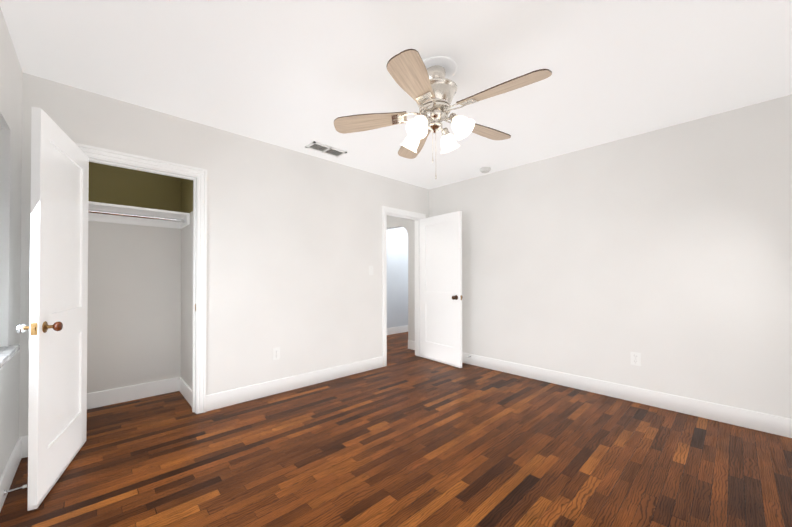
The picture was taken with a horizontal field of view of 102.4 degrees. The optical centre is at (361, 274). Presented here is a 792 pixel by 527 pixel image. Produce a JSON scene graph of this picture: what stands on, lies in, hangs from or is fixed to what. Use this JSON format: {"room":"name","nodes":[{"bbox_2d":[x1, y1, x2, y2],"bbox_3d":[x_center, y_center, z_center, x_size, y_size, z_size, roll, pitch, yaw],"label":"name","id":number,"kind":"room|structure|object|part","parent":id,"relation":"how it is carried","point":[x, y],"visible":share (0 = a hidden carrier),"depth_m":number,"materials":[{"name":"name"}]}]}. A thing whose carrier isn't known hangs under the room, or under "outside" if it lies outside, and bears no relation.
{"room":"empty bedroom","nodes":[
{"label":"empty bedroom","id":0,"kind":"room"},
{"bbox_2d":[0,7,22,476],"bbox_3d":[-1.419,-0.075,0.984,0.200,2.440,4.300,0,-1,-40],"label":"wall","id":1,"kind":"structure","parent":0,"point":[11,78],"depth_m":1.74,"materials":[{"name":"paint"}]},
{"bbox_2d":[0,345,19,367],"bbox_3d":[-1.593,0.398,1.216,0.239,0.030,1.245,0,-1,-40],"label":"sill","id":2,"kind":"structure","parent":1,"relation":"attached to","point":[7,353],"depth_m":1.59,"materials":[{"name":"white wood"}]},
{"bbox_2d":[0,435,27,510],"bbox_3d":[-1.056,1.074,0.710,0.014,0.137,3.370,0,-1,-40],"label":"baseboard","id":3,"kind":"structure","parent":1,"relation":"attached to","point":[20,450],"depth_m":1.77,"materials":[{"name":"white wood"}]},
{"bbox_2d":[3,484,26,494],"bbox_3d":[-1.756,1.089,1.608,0.080,0.024,0.024,0,-1,-40],"label":"door stop","id":4,"kind":"object","parent":3,"relation":"attached to","point":[14,489],"visible":1,"depth_m":1.60,"materials":[{"name":"silver metal"}]},
{"bbox_2d":[87,221,180,392],"bbox_3d":[-2.212,-0.056,2.947,1.130,2.440,0.100,0,-1,-40],"label":"wall","id":5,"kind":"structure","parent":0,"point":[134,310],"depth_m":2.95,"materials":[{"name":"paint"}]},
{"bbox_2d":[87,378,175,408],"bbox_3d":[-2.212,1.095,2.861,1.026,0.137,0.014,0,-1,-40],"label":"baseboard","id":6,"kind":"structure","parent":5,"relation":"attached to","point":[133,392],"depth_m":2.92,"materials":[{"name":"white wood"}]},
{"bbox_2d":[88,201,189,228],"bbox_3d":[-2.100,-0.520,2.745,1.026,0.104,0.360,0,-1,-40],"label":"closet shelf","id":7,"kind":"object","parent":5,"relation":"attached to","point":[111,213],"visible":0.58,"depth_m":2.83,"materials":[{"name":"white wood"}]},
{"bbox_2d":[88,162,192,212],"bbox_3d":[-2.026,-0.926,2.661,1.026,0.705,0.590,0,-1,-40],"label":"wall","id":8,"kind":"structure","parent":0,"point":[108,184],"depth_m":2.96,"materials":[{"name":"paint"}]},
{"bbox_2d":[180,211,192,388],"bbox_3d":[-1.596,-0.056,3.017,0.100,2.440,0.590,0,-1,-40],"label":"wall","id":9,"kind":"structure","parent":0,"point":[186,295],"depth_m":3.00,"materials":[{"name":"paint"}]},
{"bbox_2d":[176,377,191,406],"bbox_3d":[-1.640,1.096,2.969,0.014,0.137,0.530,0,-1,-40],"label":"baseboard","id":10,"kind":"structure","parent":9,"relation":"attached to","point":[181,386],"depth_m":2.99,"materials":[{"name":"white wood"}]},
{"bbox_2d":[19,73,428,436],"bbox_3d":[-0.614,-0.052,3.385,4.135,2.440,0.120,0,-1,-40],"label":"wall","id":11,"kind":"structure","parent":0,"point":[294,245],"depth_m":3.03,"materials":[{"name":"paint"}]},
{"bbox_2d":[16,107,88,510],"bbox_3d":[-1.755,0.162,1.869,0.173,1.962,0.736,0,-1,-26],"label":"closet door","id":12,"kind":"structure","parent":11,"relation":"in","point":[57,409],"depth_m":1.74,"materials":[{"name":"white wood"}]},
{"bbox_2d":[74,142,206,413],"bbox_3d":[-1.696,0.132,2.465,0.873,2.054,0.168,0,-1,-40],"label":"trim","id":13,"kind":"structure","parent":11,"relation":"attached to","point":[197,176],"depth_m":2.66,"materials":[{"name":"white wood"}]},
{"bbox_2d":[273,347,279,359],"bbox_3d":[-0.832,0.775,3.108,0.072,0.117,0.008,0,-1,-40],"label":"electrical outlet","id":14,"kind":"object","parent":11,"relation":"attached to","point":[276,353],"visible":1,"depth_m":3.10,"materials":[{"name":"white plastic"}]},
{"bbox_2d":[206,356,382,411],"bbox_3d":[-0.525,1.099,3.361,2.087,0.137,0.014,0,-1,-40],"label":"baseboard","id":15,"kind":"structure","parent":11,"relation":"attached to","point":[218,400],"depth_m":3.16,"materials":[{"name":"white wood"}]},
{"bbox_2d":[369,266,372,274],"bbox_3d":[0.124,-0.054,3.921,0.072,0.117,0.017,0,-1,-40],"label":"light switch","id":16,"kind":"object","parent":11,"relation":"attached to","point":[370,270],"visible":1,"depth_m":3.92,"materials":[{"name":"white plastic"}]},
{"bbox_2d":[382,206,425,366],"bbox_3d":[0.555,0.151,4.374,0.858,2.054,0.168,0,-1,-40],"label":"door frame","id":17,"kind":"structure","parent":11,"relation":"attached to","point":[401,213],"depth_m":4.25,"materials":[{"name":"white wood"}]},
{"bbox_2d":[420,211,462,367],"bbox_3d":[1.048,0.185,4.253,0.173,1.962,0.722,0,-1,-34],"label":"door","id":18,"kind":"structure","parent":11,"relation":"in","point":[441,297],"depth_m":4.21,"materials":[{"name":"white wood"}]},
{"bbox_2d":[0,332,791,526],"bbox_3d":[0.660,1.197,3.312,6.400,0.060,5.420,0,-1,-40],"label":"floor","id":19,"kind":"structure","parent":0,"point":[405,437],"depth_m":1.95,"materials":[{"name":"brown wood"}]},
{"bbox_2d":[0,0,791,188],"bbox_3d":[0.660,-1.312,3.337,6.400,0.080,5.420,0,-1,-40],"label":"ceiling","id":20,"kind":"structure","parent":0,"point":[297,75],"depth_m":1.93,"materials":[{"name":"paint"}]},
{"bbox_2d":[305,141,346,156],"bbox_3d":[-0.353,-1.268,3.219,0.400,0.012,0.165,0,-1,-40],"label":"ceiling vent","id":21,"kind":"object","parent":20,"relation":"in","point":[324,149],"visible":1,"depth_m":3.20,"materials":[{"name":"white plastic"}]},
{"bbox_2d":[334,49,551,178],"bbox_3d":[0.496,-0.944,1.977,1.245,0.683,1.217,0,-1,-40],"label":"fan","id":22,"kind":"object","parent":20,"relation":"hanging from","point":[428,86],"visible":1,"depth_m":1.91,"materials":[{"name":"beige wood"}]},
{"bbox_3d":[0.056,-0.994,2.065,0.473,0.006,0.156,-3,-13,9],"label":"blade","id":23,"kind":"part","parent":22,"relation":"part of","materials":[{"name":"brown wood"}]},
{"bbox_3d":[0.327,-0.874,2.126,0.132,0.132,0.132,-1,-1,44],"label":"lamp shade","id":24,"kind":"part","parent":22,"relation":"part of","materials":[{"name":"white glass"}]},
{"label":"blade","id":25,"kind":"part","parent":22,"relation":"part of","materials":[{"name":"beige wood"}]},
{"bbox_3d":[0.400,-0.991,2.405,0.156,0.006,0.473,12,-5,-8],"label":"blade","id":26,"kind":"part","parent":22,"relation":"part of","materials":[{"name":"brown wood"}]},
{"bbox_3d":[0.333,-0.877,1.862,0.132,0.132,0.132,-1,-1,44],"label":"lamp shade","id":27,"kind":"part","parent":22,"relation":"part of","materials":[{"name":"white glass"}]},
{"bbox_3d":[0.392,-0.943,1.925,0.054,0.060,0.123,-1,-1,44],"label":"light arm","id":28,"kind":"part","parent":22,"relation":"part of"},
{"bbox_3d":[0.459,-0.748,1.993,0.041,0.291,0.009,0,-1,-40],"label":"pull chain","id":29,"kind":"part","parent":22,"relation":"part of","materials":[{"name":"silver metal"}]},
{"bbox_3d":[0.462,-1.088,1.999,0.274,0.395,0.274,0,-1,-40],"label":"motor","id":30,"kind":"part","parent":22,"relation":"part of","materials":[{"name":"silver metal"}]},
{"bbox_3d":[0.532,-0.942,2.071,0.054,0.060,0.123,-1,-1,44],"label":"light arm","id":31,"kind":"part","parent":22,"relation":"part of"},
{"bbox_3d":[0.535,-0.943,1.928,0.123,0.060,0.054,-1,-1,44],"label":"light arm","id":32,"kind":"part","parent":22,"relation":"part of"},
{"bbox_3d":[0.591,-0.874,2.132,0.132,0.132,0.132,-1,-1,44],"label":"lamp shade","id":33,"kind":"part","parent":22,"relation":"part of","materials":[{"name":"white glass"}]},
{"bbox_3d":[0.597,-0.877,1.868,0.132,0.132,0.132,-1,-1,44],"label":"lamp shade","id":34,"kind":"part","parent":22,"relation":"part of","materials":[{"name":"white glass"}]},
{"label":"blade","id":35,"kind":"part","parent":22,"relation":"part of","materials":[{"name":"beige wood"}]},
{"bbox_3d":[0.751,-0.998,1.706,0.473,0.006,0.156,4,14,45],"label":"blade","id":36,"kind":"part","parent":22,"relation":"part of","materials":[{"name":"brown wood"}]},
{"bbox_2d":[480,167,490,172],"bbox_3d":[1.484,-1.247,3.793,0.124,0.043,0.124,0,-1,-40],"label":"smoke detector","id":37,"kind":"object","parent":20,"relation":"attached to","point":[485,169],"visible":1,"depth_m":3.76,"materials":[{"name":"plastic"}]},
{"bbox_2d":[387,227,407,327],"bbox_3d":[0.785,-0.021,6.590,1.985,2.440,0.100,0,-1,-40],"label":"wall","id":38,"kind":"structure","parent":0,"point":[397,277],"depth_m":6.48,"materials":[{"name":"paint"}]},
{"bbox_2d":[387,325,407,334],"bbox_3d":[-0.355,1.120,5.538,4.870,0.137,0.014,0,-1,-40],"label":"baseboard","id":39,"kind":"structure","parent":38,"relation":"attached to","point":[400,329],"depth_m":6.45,"materials":[{"name":"white wood"}]},
{"bbox_2d":[387,215,414,340],"bbox_3d":[0.569,-0.032,5.404,0.120,2.440,1.430,0,-1,-40],"label":"arch","id":40,"kind":"object","parent":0,"point":[393,222],"visible":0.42,"depth_m":5.06,"materials":[{"name":"paint"}]},
{"bbox_2d":[408,340,414,349],"bbox_3d":[0.864,1.115,4.941,0.014,0.137,0.360,0,-1,-40],"label":"baseboard","id":41,"kind":"structure","parent":40,"relation":"attached to","point":[411,344],"depth_m":5.01,"materials":[{"name":"white wood"}]},
{"bbox_2d":[429,94,791,418],"bbox_3d":[2.139,-0.051,3.490,0.200,2.440,3.520,0,-1,-40],"label":"wall","id":42,"kind":"structure","parent":0,"point":[666,252],"depth_m":2.82,"materials":[{"name":"paint"}]},
{"bbox_2d":[462,352,791,437],"bbox_3d":[2.082,1.100,3.372,0.025,0.137,3.370,0,-1,-40],"label":"baseboard","id":43,"kind":"structure","parent":42,"relation":"attached to","point":[765,422],"depth_m":2.80,"materials":[{"name":"white wood"}]},
{"bbox_2d":[630,352,640,365],"bbox_3d":[2.503,0.769,2.893,0.008,0.117,0.072,0,-1,-40],"label":"electrical outlet","id":44,"kind":"object","parent":42,"relation":"attached to","point":[635,358],"visible":1,"depth_m":2.89,"materials":[{"name":"white plastic"}]}
]}

